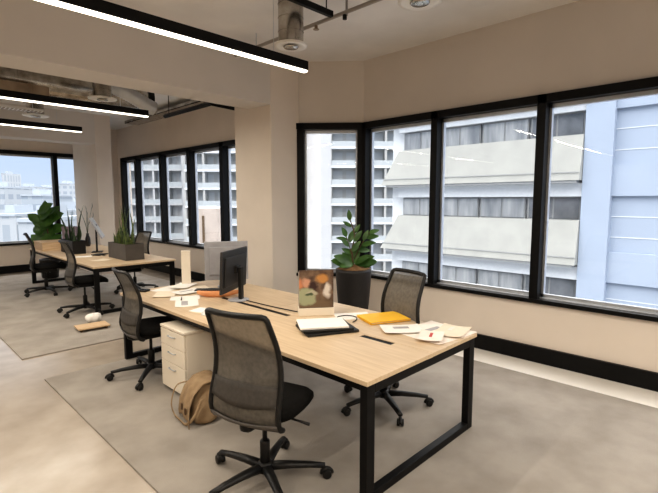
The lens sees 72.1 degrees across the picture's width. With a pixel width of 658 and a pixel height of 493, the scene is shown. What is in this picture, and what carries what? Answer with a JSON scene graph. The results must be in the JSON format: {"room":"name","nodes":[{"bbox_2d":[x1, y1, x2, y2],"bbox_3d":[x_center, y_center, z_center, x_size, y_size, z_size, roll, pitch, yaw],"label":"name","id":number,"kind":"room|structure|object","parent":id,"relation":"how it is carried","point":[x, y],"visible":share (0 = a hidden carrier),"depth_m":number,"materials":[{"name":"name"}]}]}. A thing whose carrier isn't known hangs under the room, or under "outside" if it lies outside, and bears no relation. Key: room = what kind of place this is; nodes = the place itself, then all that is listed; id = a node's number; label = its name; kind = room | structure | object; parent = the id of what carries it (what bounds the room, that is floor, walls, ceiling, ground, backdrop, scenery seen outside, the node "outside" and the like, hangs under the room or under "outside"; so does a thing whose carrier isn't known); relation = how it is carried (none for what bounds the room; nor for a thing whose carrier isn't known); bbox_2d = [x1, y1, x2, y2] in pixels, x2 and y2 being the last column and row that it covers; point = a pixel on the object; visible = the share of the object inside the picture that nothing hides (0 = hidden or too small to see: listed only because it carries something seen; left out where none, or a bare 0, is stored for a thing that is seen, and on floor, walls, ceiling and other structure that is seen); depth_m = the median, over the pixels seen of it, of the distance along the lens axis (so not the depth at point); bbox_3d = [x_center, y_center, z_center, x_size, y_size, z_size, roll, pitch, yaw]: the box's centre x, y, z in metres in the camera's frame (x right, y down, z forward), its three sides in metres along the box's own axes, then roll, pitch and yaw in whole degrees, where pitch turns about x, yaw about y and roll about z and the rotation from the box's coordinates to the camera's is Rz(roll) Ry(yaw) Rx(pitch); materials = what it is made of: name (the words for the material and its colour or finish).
{"room":"open-plan office","nodes":[
{"label":"open-plan office","id":0,"kind":"room"},
{"bbox_2d":[39,258,59,278],"bbox_3d":[-6.099,0.473,9.879,0.380,0.420,0.380,6,8,44],"label":"pot","id":1,"kind":"object","parent":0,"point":[55,274],"depth_m":9.76,"materials":[{"name":"black plastic"}]},
{"bbox_2d":[0,129,120,266],"bbox_3d":[-9.200,-0.993,8.859,0.220,3.570,10.263,6,8,44],"label":"wall","id":2,"kind":"structure","parent":0,"point":[11,255],"depth_m":10.86,"materials":[{"name":"paint"}]},
{"bbox_2d":[0,261,66,273],"bbox_3d":[-9.116,0.708,8.936,0.035,0.170,9.843,6,8,44],"label":"baseboard","id":3,"kind":"structure","parent":2,"relation":"attached to","point":[26,267],"depth_m":10.67,"materials":[{"name":"black metal"}]},
{"bbox_2d":[0,149,72,245],"bbox_3d":[-9.458,-0.926,8.547,0.255,2.200,9.050,6,8,44],"label":"window","id":4,"kind":"structure","parent":2,"relation":"in","point":[53,157],"depth_m":11.08,"materials":[{"name":"black metal"}]},
{"bbox_2d":[0,267,198,492],"bbox_3d":[-3.163,1.511,3.158,17.100,0.250,10.243,6,8,44],"label":"floor","id":5,"kind":"structure","parent":0,"point":[46,446],"depth_m":3.31,"materials":[{"name":"concrete"}]},
{"bbox_2d":[0,268,178,359],"bbox_3d":[-4.473,0.853,8.297,6.580,0.012,3.310,6,8,44],"label":"carpet","id":6,"kind":"object","parent":5,"relation":"on","point":[32,326],"visible":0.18,"depth_m":6.71,"materials":[{"name":"grey carpet"}]},
{"bbox_2d":[27,201,63,278],"bbox_3d":[-6.117,-0.155,9.815,0.741,1.684,0.378,0,6,1],"label":"fiddle leaf fig","id":7,"kind":"object","parent":6,"relation":"on","point":[44,228],"visible":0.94,"depth_m":9.71,"materials":[{"name":"plant"}]},
{"bbox_2d":[23,233,72,296],"bbox_3d":[-5.118,0.300,8.210,0.760,1.105,0.784,-4,7,-34],"label":"chair","id":8,"kind":"object","parent":6,"relation":"on","point":[40,267],"visible":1,"depth_m":8.08,"materials":[{"name":"black plastic"}]},
{"bbox_2d":[57,240,114,318],"bbox_3d":[-3.656,0.443,6.815,0.760,1.105,0.784,-5,8,-41],"label":"chair","id":9,"kind":"object","parent":6,"relation":"on","point":[73,281],"visible":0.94,"depth_m":6.65,"materials":[{"name":"black fabric"}]},
{"bbox_2d":[74,321,109,332],"bbox_3d":[-3.130,1.060,5.976,0.380,0.048,0.260,-5,8,-41],"label":"footrest","id":10,"kind":"object","parent":6,"relation":"on","point":[81,327],"visible":1,"depth_m":5.95,"materials":[{"name":"brown wood"}]},
{"bbox_2d":[85,312,100,322],"bbox_3d":[-3.260,0.988,6.266,0.160,0.133,0.214,6,8,44],"label":"bag","id":11,"kind":"object","parent":10,"relation":"on","point":[92,317],"visible":0.9,"depth_m":6.21,"materials":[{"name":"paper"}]},
{"bbox_2d":[29,244,174,313],"bbox_3d":[-4.305,0.481,8.346,3.700,0.718,1.270,6,8,44],"label":"desk","id":12,"kind":"object","parent":6,"relation":"on","point":[150,260],"visible":0.65,"depth_m":7.31,"materials":[{"name":"brown wood"}]},
{"bbox_2d":[34,239,60,250],"bbox_3d":[-5.426,-0.038,9.081,0.620,0.165,0.740,6,8,44],"label":"wooden crate","id":13,"kind":"object","parent":12,"relation":"on","point":[42,245],"visible":0.44,"depth_m":8.76,"materials":[{"name":"brown wood"}]},
{"bbox_2d":[61,226,77,238],"bbox_3d":[-5.273,-0.274,9.243,0.270,0.270,0.250,4,7,34],"label":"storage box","id":14,"kind":"object","parent":13,"relation":"on","point":[76,227],"visible":0.42,"depth_m":9.19,"materials":[{"name":"grey"}]},
{"bbox_2d":[58,208,85,253],"bbox_3d":[-4.778,-0.344,8.379,0.700,0.917,0.336,6,8,44],"label":"planter box","id":15,"kind":"object","parent":12,"relation":"on","point":[78,246],"visible":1,"depth_m":8.27,"materials":[{"name":"black plastic"}]},
{"bbox_2d":[78,205,92,245],"bbox_3d":[-5.135,-0.466,9.545,0.293,0.921,0.313,6,8,44],"label":"vase","id":16,"kind":"object","parent":12,"relation":"on","point":[87,238],"visible":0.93,"depth_m":9.56,"materials":[{"name":"black ceramic"}]},
{"bbox_2d":[89,217,104,252],"bbox_3d":[-4.349,-0.218,8.484,0.214,0.644,0.520,-2,6,-21],"label":"desk lamp","id":17,"kind":"object","parent":12,"relation":"on","point":[98,230],"visible":1,"depth_m":8.45,"materials":[{"name":"grey metal"}]},
{"bbox_2d":[91,253,107,255],"bbox_3d":[-4.086,0.140,8.061,0.170,0.018,0.240,1,6,9],"label":"notebook","id":18,"kind":"object","parent":12,"relation":"on","point":[97,254],"visible":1,"depth_m":7.96,"materials":[{"name":"black paper"}]},
{"bbox_2d":[108,202,144,260],"bbox_3d":[-3.402,-0.291,7.584,0.740,0.974,0.370,6,8,44],"label":"planter box","id":19,"kind":"object","parent":12,"relation":"on","point":[124,248],"visible":1,"depth_m":7.43,"materials":[{"name":"concrete"}]},
{"bbox_2d":[121,268,141,272],"bbox_3d":[-4.305,0.228,8.320,3.400,0.110,0.260,6,8,44],"label":"cable tray","id":20,"kind":"object","parent":12,"relation":"on","point":[137,269],"depth_m":7.24,"materials":[{"name":"black plastic"}]},
{"bbox_2d":[114,231,158,293],"bbox_3d":[-3.660,0.279,8.409,0.784,1.105,0.760,4,7,34],"label":"chair","id":21,"kind":"object","parent":6,"relation":"on","point":[144,237],"visible":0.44,"depth_m":8.54,"materials":[{"name":"black fabric"}]},
{"bbox_2d":[72,114,115,274],"bbox_3d":[-5.576,-1.183,10.714,1.550,3.570,0.340,6,8,44],"label":"column","id":22,"kind":"structure","parent":5,"relation":"on","point":[93,175],"depth_m":10.23,"materials":[{"name":"paint"}]},
{"bbox_2d":[235,64,298,293],"bbox_3d":[-0.879,-0.745,6.435,0.820,3.570,0.495,6,8,44],"label":"column","id":23,"kind":"structure","parent":5,"relation":"on","point":[265,136],"depth_m":6.16,"materials":[{"name":"paint"}]},
{"bbox_2d":[45,351,657,492],"bbox_3d":[1.581,1.453,2.440,8.730,0.012,3.330,6,8,44],"label":"carpet","id":24,"kind":"object","parent":5,"relation":"on","point":[528,433],"visible":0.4,"depth_m":3.26,"materials":[{"name":"grey carpet"}]},
{"bbox_2d":[105,267,175,390],"bbox_3d":[-1.749,0.714,4.380,0.797,1.061,0.750,-5,8,-41],"label":"chair","id":25,"kind":"object","parent":24,"relation":"on","point":[131,323],"visible":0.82,"depth_m":4.19,"materials":[{"name":"black fabric"}]},
{"bbox_2d":[160,320,213,393],"bbox_3d":[-1.168,0.978,4.123,0.436,0.590,0.586,6,8,44],"label":"drawer unit","id":26,"kind":"object","parent":24,"relation":"on","point":[187,350],"visible":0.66,"depth_m":3.89,"materials":[{"name":"beige laminate"}]},
{"bbox_2d":[171,370,216,429],"bbox_3d":[-1.029,1.176,3.531,0.342,0.310,0.369,-4,7,-31],"label":"bag","id":27,"kind":"object","parent":24,"relation":"on","point":[194,396],"visible":0.88,"depth_m":3.44,"materials":[{"name":"beige fabric"}]},
{"bbox_2d":[205,307,333,492],"bbox_3d":[-0.409,0.865,2.695,0.760,1.105,0.795,3,7,27],"label":"chair","id":28,"kind":"object","parent":24,"relation":"on","point":[248,390],"visible":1,"depth_m":2.49,"materials":[{"name":"black fabric"}]},
{"bbox_2d":[120,280,476,492],"bbox_3d":[-0.559,0.918,4.078,3.375,0.718,1.260,6,8,44],"label":"desk","id":29,"kind":"object","parent":24,"relation":"on","point":[369,360],"visible":0.64,"depth_m":3.05,"materials":[{"name":"brown wood"}]},
{"bbox_2d":[138,288,149,291],"bbox_3d":[-2.009,0.468,4.839,0.160,0.022,0.090,2,6,14],"label":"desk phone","id":30,"kind":"object","parent":29,"relation":"on","point":[140,289],"visible":0.53,"depth_m":4.82,"materials":[{"name":"black plastic"}]},
{"bbox_2d":[150,286,178,291],"bbox_3d":[-1.776,0.465,4.948,0.210,0.005,0.300,3,6,24],"label":"paper sheet","id":31,"kind":"object","parent":29,"relation":"on","point":[163,288],"visible":0.8,"depth_m":4.93,"materials":[{"name":"white paper"}]},
{"bbox_2d":[152,290,177,296],"bbox_3d":[-1.689,0.488,4.667,0.210,0.005,0.300,-1,6,-11],"label":"paper sheet","id":32,"kind":"object","parent":29,"relation":"on","point":[158,293],"visible":1,"depth_m":4.64,"materials":[{"name":"beige paper"}]},
{"bbox_2d":[167,283,196,287],"bbox_3d":[-1.636,0.435,5.060,0.210,0.005,0.300,1,6,9],"label":"paper sheet","id":33,"kind":"object","parent":29,"relation":"on","point":[180,285],"visible":1,"depth_m":5.06,"materials":[{"name":"white paper"}]},
{"bbox_2d":[171,288,196,294],"bbox_3d":[-1.492,0.472,4.781,0.210,0.005,0.300,5,8,39],"label":"paper sheet","id":34,"kind":"object","parent":29,"relation":"on","point":[186,291],"visible":0.94,"depth_m":4.77,"materials":[{"name":"white paper"}]},
{"bbox_2d":[170,295,199,300],"bbox_3d":[-1.432,0.511,4.501,0.280,0.005,0.200,-2,6,-16],"label":"paper sheet","id":35,"kind":"object","parent":29,"relation":"on","point":[173,298],"visible":0.94,"depth_m":4.52,"materials":[{"name":"white paper"}]},
{"bbox_2d":[181,250,190,283],"bbox_3d":[-1.645,0.244,5.204,0.102,0.394,0.088,-2,6,-16],"label":"box","id":36,"kind":"object","parent":29,"relation":"on","point":[185,254],"visible":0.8,"depth_m":5.16,"materials":[{"name":"beige cardboard"}]},
{"bbox_2d":[175,299,198,306],"bbox_3d":[-1.345,0.534,4.277,0.210,0.005,0.300,-2,6,-18],"label":"paper sheet","id":37,"kind":"object","parent":29,"relation":"on","point":[192,302],"visible":1,"depth_m":4.26,"materials":[{"name":"white paper"}]},
{"bbox_2d":[179,285,208,289],"bbox_3d":[-1.487,0.458,4.986,0.300,0.005,0.210,-3,7,-30],"label":"paper sheet","id":38,"kind":"object","parent":29,"relation":"on","point":[202,286],"visible":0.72,"depth_m":5.02,"materials":[{"name":"beige paper"}]},
{"bbox_2d":[189,307,205,312],"bbox_3d":[-1.102,0.564,3.984,0.210,0.006,0.150,3,6,24],"label":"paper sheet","id":39,"kind":"object","parent":29,"relation":"on","point":[200,309],"visible":0.5,"depth_m":3.97,"materials":[{"name":"white paper"}]},
{"bbox_2d":[194,288,218,290],"bbox_3d":[-1.238,0.465,4.868,0.400,0.018,0.130,-1,6,-6],"label":"keyboard","id":40,"kind":"object","parent":29,"relation":"on","point":[196,289],"visible":0.61,"depth_m":4.83,"materials":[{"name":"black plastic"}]},
{"bbox_2d":[197,290,237,296],"bbox_3d":[-1.127,0.477,4.587,0.439,0.068,0.127,-1,6,-6],"label":"cloth","id":41,"kind":"object","parent":29,"relation":"on","point":[233,292],"visible":0.82,"depth_m":4.54,"materials":[{"name":"orange fabric"}]},
{"bbox_2d":[204,241,247,286],"bbox_3d":[-1.152,0.198,5.078,0.480,0.510,0.210,-1,6,-13],"label":"monitor","id":42,"kind":"object","parent":29,"relation":"on","point":[212,250],"visible":0.37,"depth_m":5.07,"materials":[{"name":"grey plastic"}]},
{"bbox_2d":[219,246,248,301],"bbox_3d":[-0.885,0.273,4.396,0.210,0.500,0.580,1,6,12],"label":"monitor","id":43,"kind":"object","parent":29,"relation":"on","point":[233,262],"visible":1,"depth_m":4.34,"materials":[{"name":"black plastic"}]},
{"bbox_2d":[246,300,297,311],"bbox_3d":[-0.516,0.545,4.129,0.814,0.009,0.031,5,8,39],"label":"cable slot","id":44,"kind":"object","parent":29,"relation":"on","point":[246,300],"visible":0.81,"depth_m":4.11,"materials":[{"name":"black plastic"}]},
{"bbox_2d":[298,270,333,315],"bbox_3d":[-0.112,0.386,3.849,0.302,0.387,0.120,-1,6,-9],"label":"picture","id":45,"kind":"object","parent":29,"relation":"on","point":[315,287],"visible":1,"depth_m":3.80,"materials":[{"name":"multicoloured paper"}]},
{"bbox_2d":[296,323,358,336],"bbox_3d":[-0.017,0.615,3.414,0.400,0.018,0.310,-2,6,-20],"label":"document folder","id":46,"kind":"object","parent":29,"relation":"on","point":[297,326],"visible":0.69,"depth_m":3.27,"materials":[{"name":"black plastic"}]},
{"bbox_2d":[296,320,353,333],"bbox_3d":[-0.035,0.597,3.416,0.380,0.016,0.290,-2,6,-15],"label":"document folder","id":47,"kind":"object","parent":46,"relation":"on","point":[350,326],"visible":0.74,"depth_m":3.28,"materials":[{"name":"black plastic"}]},
{"bbox_2d":[296,317,348,329],"bbox_3d":[-0.053,0.582,3.418,0.360,0.014,0.260,-1,6,-11],"label":"paper stack","id":48,"kind":"object","parent":47,"relation":"on","point":[336,322],"visible":1,"depth_m":3.39,"materials":[{"name":"white paper"}]},
{"bbox_2d":[334,312,368,319],"bbox_3d":[0.202,0.582,3.801,0.300,0.005,0.210,-1,6,-11],"label":"paper sheet","id":49,"kind":"object","parent":29,"relation":"on","point":[358,313],"visible":0.63,"depth_m":3.85,"materials":[{"name":"white paper"}]},
{"bbox_2d":[356,311,410,324],"bbox_3d":[0.444,0.583,3.702,0.365,0.018,0.274,-2,6,-21],"label":"folder","id":50,"kind":"object","parent":29,"relation":"on","point":[382,317],"visible":1,"depth_m":3.67,"materials":[{"name":"yellow paper"}]},
{"bbox_2d":[400,320,475,344],"bbox_3d":[0.779,0.629,3.336,0.460,0.007,0.420,-5,8,-39],"label":"paper sheet","id":51,"kind":"object","parent":29,"relation":"on","point":[431,325],"visible":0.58,"depth_m":3.30,"materials":[{"name":"white paper"}]},
{"bbox_2d":[380,324,421,332],"bbox_3d":[0.545,0.612,3.381,0.300,0.007,0.210,-1,6,-6],"label":"paper sheet","id":52,"kind":"object","parent":51,"relation":"on","point":[411,328],"visible":0.98,"depth_m":3.39,"materials":[{"name":"white paper"}]},
{"bbox_2d":[416,329,444,340],"bbox_3d":[0.717,0.625,3.185,0.170,0.009,0.240,2,6,19],"label":"paper sheet","id":53,"kind":"object","parent":51,"relation":"on","point":[426,335],"visible":1,"depth_m":3.19,"materials":[{"name":"white paper"}]},
{"bbox_2d":[435,323,470,336],"bbox_3d":[0.906,0.617,3.336,0.210,0.011,0.300,4,7,32],"label":"paper sheet","id":54,"kind":"object","parent":51,"relation":"on","point":[450,330],"visible":0.94,"depth_m":3.34,"materials":[{"name":"beige paper"}]},
{"bbox_2d":[331,209,378,308],"bbox_3d":[0.305,0.322,5.692,0.578,1.576,0.458,3,6,24],"label":"potted plant","id":55,"kind":"object","parent":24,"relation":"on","point":[353,281],"visible":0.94,"depth_m":5.59,"materials":[{"name":"green plant"}]},
{"bbox_2d":[341,267,433,425],"bbox_3d":[0.422,0.763,3.690,0.759,1.105,0.784,-4,7,-31],"label":"chair","id":56,"kind":"object","parent":24,"relation":"on","point":[403,289],"visible":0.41,"depth_m":3.73,"materials":[{"name":"black fabric"}]},
{"bbox_2d":[116,106,234,273],"bbox_3d":[-3.001,-1.091,9.811,7.300,3.570,0.220,6,8,44],"label":"wall","id":57,"kind":"structure","parent":0,"point":[211,124],"depth_m":9.91,"materials":[{"name":"paint"}]},
{"bbox_2d":[147,265,205,280],"bbox_3d":[-3.090,0.610,9.893,7.300,0.170,0.035,6,8,44],"label":"baseboard","id":58,"kind":"structure","parent":57,"relation":"attached to","point":[196,276],"depth_m":10.14,"materials":[{"name":"black metal"}]},
{"bbox_2d":[120,140,234,248],"bbox_3d":[-3.236,-1.074,9.991,6.185,2.100,0.255,6,8,44],"label":"window","id":59,"kind":"structure","parent":57,"relation":"in","point":[224,148],"depth_m":9.80,"materials":[{"name":"black metal"}]},
{"bbox_2d":[0,0,579,129],"bbox_3d":[-3.163,-2.318,2.801,17.150,0.300,10.293,6,8,44],"label":"ceiling","id":60,"kind":"structure","parent":0,"point":[381,28],"depth_m":4.78,"materials":[{"name":"paint"}]},
{"bbox_2d":[0,103,43,112],"bbox_3d":[-4.771,-2.252,6.365,0.180,0.558,1.240,6,8,44],"label":"air duct","id":61,"kind":"object","parent":60,"relation":"in","point":[2,106],"visible":0.93,"depth_m":6.61,"materials":[{"name":"white metal"}]},
{"bbox_2d":[22,102,49,117],"bbox_3d":[-4.782,-2.370,7.348,0.380,0.522,0.380,6,8,44],"label":"ceiling vent","id":62,"kind":"object","parent":60,"relation":"in","point":[28,104],"visible":0.42,"depth_m":7.29,"materials":[{"name":"white metal"}]},
{"bbox_2d":[0,111,81,132],"bbox_3d":[-6.018,-2.026,5.252,0.064,0.780,5.740,6,8,44],"label":"pendant light","id":63,"kind":"object","parent":60,"relation":"hanging from","point":[8,122],"visible":0.84,"depth_m":6.89,"materials":[{"name":"black metal"}]},
{"bbox_2d":[0,124,81,132],"bbox_3d":[-6.018,-1.645,5.291,0.048,0.014,5.732,6,8,44],"label":"diffuser","id":64,"kind":"object","parent":63,"relation":"attached to","point":[37,126],"depth_m":6.96,"materials":[{"name":"white plastic"}]},
{"bbox_2d":[0,102,110,144],"bbox_3d":[-8.202,-2.290,7.115,0.448,0.635,8.970,6,8,44],"label":"beam","id":65,"kind":"structure","parent":60,"relation":"attached to","point":[84,120],"depth_m":9.36,"materials":[{"name":"paint"}]},
{"bbox_2d":[0,87,148,117],"bbox_3d":[-4.462,-1.882,3.848,0.064,0.780,5.900,6,8,44],"label":"pendant light","id":66,"kind":"object","parent":60,"relation":"hanging from","point":[4,94],"visible":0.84,"depth_m":5.30,"materials":[{"name":"black metal"}]},
{"bbox_2d":[0,66,154,108],"bbox_3d":[-5.848,-2.108,4.485,0.390,0.390,8.300,6,8,44],"label":"air duct","id":67,"kind":"object","parent":60,"relation":"hanging from","point":[61,87],"visible":0.35,"depth_m":6.40,"materials":[{"name":"silver metal"}]},
{"bbox_2d":[0,79,49,103],"bbox_3d":[-6.093,-1.758,3.623,0.370,0.200,6.680,6,8,44],"label":"air duct","id":68,"kind":"object","parent":67,"relation":"attached to","point":[28,87],"visible":0.63,"depth_m":5.68,"materials":[{"name":"silver metal"}]},
{"bbox_2d":[88,82,116,101],"bbox_3d":[-3.079,-2.245,6.121,0.360,0.522,0.360,6,8,44],"label":"ceiling vent","id":69,"kind":"object","parent":60,"relation":"in","point":[101,92],"visible":0.48,"depth_m":6.05,"materials":[{"name":"white metal"}]},
{"bbox_2d":[111,86,156,114],"bbox_3d":[-2.918,-2.192,6.546,0.816,0.486,0.249,-5,7,-38],"label":"air duct","id":70,"kind":"object","parent":60,"relation":"hanging from","point":[132,96],"visible":0.68,"depth_m":6.54,"materials":[{"name":"silver metal"}]},
{"bbox_2d":[0,0,298,108],"bbox_3d":[-3.821,-1.873,3.049,0.468,0.635,9.260,6,8,44],"label":"beam","id":71,"kind":"structure","parent":60,"relation":"attached to","point":[36,36],"depth_m":4.53,"materials":[{"name":"paint"}]},
{"bbox_2d":[125,100,203,124],"bbox_3d":[-2.866,-2.696,8.707,4.600,0.150,0.300,6,8,44],"label":"cable tray","id":72,"kind":"object","parent":60,"relation":"hanging from","point":[159,114],"visible":0.32,"depth_m":9.12,"materials":[{"name":"silver metal"}]},
{"bbox_2d":[35,0,307,72],"bbox_3d":[-2.272,-1.666,1.735,0.064,0.780,5.930,6,8,44],"label":"pendant light","id":73,"kind":"object","parent":60,"relation":"hanging from","point":[102,9],"visible":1,"depth_m":3.02,"materials":[{"name":"black metal"}]},
{"bbox_2d":[163,96,234,117],"bbox_3d":[-2.013,-2.346,7.130,1.463,0.525,0.590,6,8,44],"label":"track","id":74,"kind":"object","parent":60,"relation":"hanging from","point":[205,104],"visible":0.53,"depth_m":6.79,"materials":[{"name":"black metal"}]},
{"bbox_2d":[275,0,306,51],"bbox_3d":[-0.349,-2.061,4.128,0.300,0.482,0.300,6,8,44],"label":"ceiling vent","id":75,"kind":"object","parent":60,"relation":"in","point":[290,14],"visible":0.95,"depth_m":4.04,"materials":[{"name":"white metal"}]},
{"bbox_2d":[234,0,381,56],"bbox_3d":[1.940,-2.025,2.444,8.520,0.210,0.100,6,8,44],"label":"pipe","id":76,"kind":"object","parent":60,"relation":"hanging from","point":[346,11],"visible":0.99,"depth_m":4.24,"materials":[{"name":"grey metal"}]},
{"bbox_2d":[288,0,332,17],"bbox_3d":[-1.416,-2.053,2.675,0.040,0.200,4.120,6,8,44],"label":"track","id":77,"kind":"object","parent":60,"relation":"hanging from","point":[307,4],"visible":1,"depth_m":3.98,"materials":[{"name":"black metal"}]},
{"bbox_2d":[398,0,441,10],"bbox_3d":[0.647,-1.965,3.193,0.310,0.482,0.310,6,8,44],"label":"ceiling vent","id":78,"kind":"object","parent":60,"relation":"in","point":[414,5],"visible":1,"depth_m":3.24,"materials":[{"name":"white metal"}]},
{"bbox_2d":[307,134,320,267],"bbox_3d":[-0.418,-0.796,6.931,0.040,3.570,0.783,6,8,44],"label":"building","id":79,"kind":"structure","parent":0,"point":[313,140],"depth_m":7.10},
{"bbox_2d":[299,61,363,122],"bbox_3d":[-0.011,-2.110,6.273,0.984,0.820,0.220,0,6,4],"label":"wall","id":80,"kind":"structure","parent":0,"point":[330,91],"depth_m":6.16,"materials":[{"name":"paint"}]},
{"bbox_2d":[333,276,337,302],"bbox_3d":[-0.011,0.717,6.563,0.984,0.635,0.220,0,6,4],"label":"wall","id":81,"kind":"structure","parent":0,"point":[335,299],"depth_m":6.44,"materials":[{"name":"paint"}]},
{"bbox_2d":[296,122,361,275],"bbox_3d":[-0.006,-0.647,6.385,0.999,2.115,0.255,0,6,4],"label":"window","id":82,"kind":"structure","parent":81,"relation":"in","point":[303,129],"depth_m":6.27,"materials":[{"name":"black metal"}]},
{"bbox_2d":[364,0,657,121],"bbox_3d":[3.508,-1.809,3.330,8.280,0.820,0.220,6,8,44],"label":"wall","id":83,"kind":"structure","parent":0,"point":[582,43],"depth_m":4.66,"materials":[{"name":"paint"}]},
{"bbox_2d":[368,278,657,372],"bbox_3d":[3.508,1.019,3.619,8.280,0.635,0.220,6,8,44],"label":"wall","id":84,"kind":"structure","parent":0,"point":[631,342],"depth_m":4.68,"materials":[{"name":"paint"}]},
{"bbox_2d":[361,76,657,321],"bbox_3d":[3.378,-0.357,3.554,8.012,2.115,0.255,6,8,44],"label":"window","id":85,"kind":"structure","parent":84,"relation":"in","point":[544,104],"depth_m":4.74,"materials":[{"name":"black metal"}]},
{"bbox_2d":[454,348,657,407],"bbox_3d":[3.067,1.338,3.609,8.250,0.004,0.388,6,8,44],"label":"trim","id":86,"kind":"structure","parent":84,"relation":"attached to","point":[607,387],"depth_m":4.33,"materials":[{"name":"concrete"}]},
{"bbox_2d":[474,333,657,391],"bbox_3d":[3.355,1.254,3.615,8.060,0.168,0.035,6,8,44],"label":"baseboard","id":87,"kind":"structure","parent":84,"relation":"attached to","point":[641,378],"depth_m":4.50,"materials":[{"name":"black metal"}]},
{"label":"outside","id":88,"kind":"structure","parent":0,"visible":0},
{"bbox_3d":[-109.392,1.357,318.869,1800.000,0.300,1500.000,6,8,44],"label":"ground","id":89,"kind":"structure","parent":88,"visible":0},
{"bbox_2d":[1,171,20,186],"bbox_3d":[-248.949,-30.835,356.715,3.949,56.033,16.400,0,6,0],"label":"building","id":90,"kind":"structure","parent":89,"relation":"on","point":[13,180],"depth_m":351.69,"materials":[{"name":"grey concrete"}]},
{"bbox_2d":[0,205,35,241],"bbox_3d":[-65.111,7.264,99.257,5.687,32.714,16.400,0,6,0],"label":"building","id":91,"kind":"structure","parent":89,"relation":"on","point":[9,231],"depth_m":90.28,"materials":[{"name":"grey concrete"}]},
{"bbox_2d":[0,182,35,212],"bbox_3d":[-113.164,-2.417,158.580,12.186,39.882,16.400,0,6,0],"label":"building","id":92,"kind":"structure","parent":89,"relation":"on","point":[8,195],"depth_m":153.08,"materials":[{"name":"grey"}]},
{"bbox_2d":[15,183,47,188],"bbox_3d":[-181.294,-16.530,277.762,9.139,43.666,16.400,0,6,0],"label":"building","id":93,"kind":"structure","parent":89,"relation":"on","point":[27,185],"depth_m":270.71,"materials":[{"name":"grey concrete"}]},
{"bbox_2d":[20,189,71,211],"bbox_3d":[-91.527,-0.033,148.771,6.635,37.139,16.400,0,6,0],"label":"building","id":94,"kind":"structure","parent":89,"relation":"on","point":[39,196],"depth_m":140.75,"materials":[{"name":"grey"}]},
{"bbox_2d":[41,185,51,193],"bbox_3d":[-187.832,-19.686,307.596,13.540,43.865,16.400,0,6,0],"label":"building","id":95,"kind":"structure","parent":89,"relation":"on","point":[48,186],"depth_m":300.45,"materials":[{"name":"grey concrete"}]},
{"bbox_2d":[17,205,76,240],"bbox_3d":[-40.088,10.190,69.400,2.437,32.980,16.400,0,6,0],"label":"building","id":96,"kind":"structure","parent":89,"relation":"on","point":[25,225],"depth_m":60.18,"materials":[{"name":"grey concrete"}]},
{"bbox_2d":[52,202,75,215],"bbox_3d":[-58.639,6.424,104.197,4.288,33.378,16.400,0,6,0],"label":"building","id":97,"kind":"structure","parent":89,"relation":"on","point":[71,209],"depth_m":100.42,"materials":[{"name":"grey concrete"}]},
{"bbox_2d":[59,181,74,201],"bbox_3d":[-163.540,-18.616,287.600,8.846,45.812,16.400,0,6,0],"label":"building","id":98,"kind":"structure","parent":89,"relation":"on","point":[66,187],"depth_m":278.14,"materials":[{"name":"grey"}]},
{"bbox_2d":[131,156,184,240],"bbox_3d":[-35.239,-5.345,94.849,14.378,58.700,14.200,0,6,0],"label":"apartment tower","id":99,"kind":"structure","parent":89,"relation":"on","point":[150,167],"depth_m":88.21,"materials":[{"name":"white concrete"}]},
{"bbox_2d":[183,148,236,241],"bbox_3d":[-17.655,-2.779,83.049,13.139,56.000,14.200,0,6,0],"label":"apartment tower","id":100,"kind":"structure","parent":89,"relation":"on","point":[207,162],"depth_m":75.78,"materials":[{"name":"white concrete"}]},
{"bbox_2d":[199,208,220,242],"bbox_3d":[-12.121,12.427,47.956,2.500,32.900,5.120,0,6,0],"label":"building","id":101,"kind":"structure","parent":89,"relation":"on","point":[209,218],"depth_m":44.03,"materials":[{"name":"white concrete"}]},
{"bbox_2d":[321,130,393,271],"bbox_3d":[3.454,-2.966,79.964,20.262,57.000,14.300,0,6,0],"label":"apartment tower","id":102,"kind":"structure","parent":89,"relation":"on","point":[338,151],"depth_m":73.09,"materials":[{"name":"white concrete"}]},
{"bbox_2d":[380,95,657,308],"bbox_3d":[19.697,11.263,19.577,33.500,41.000,14.450,6,8,44],"label":"office building","id":103,"kind":"structure","parent":89,"relation":"on","point":[602,245],"depth_m":19.02,"materials":[{"name":"concrete"}]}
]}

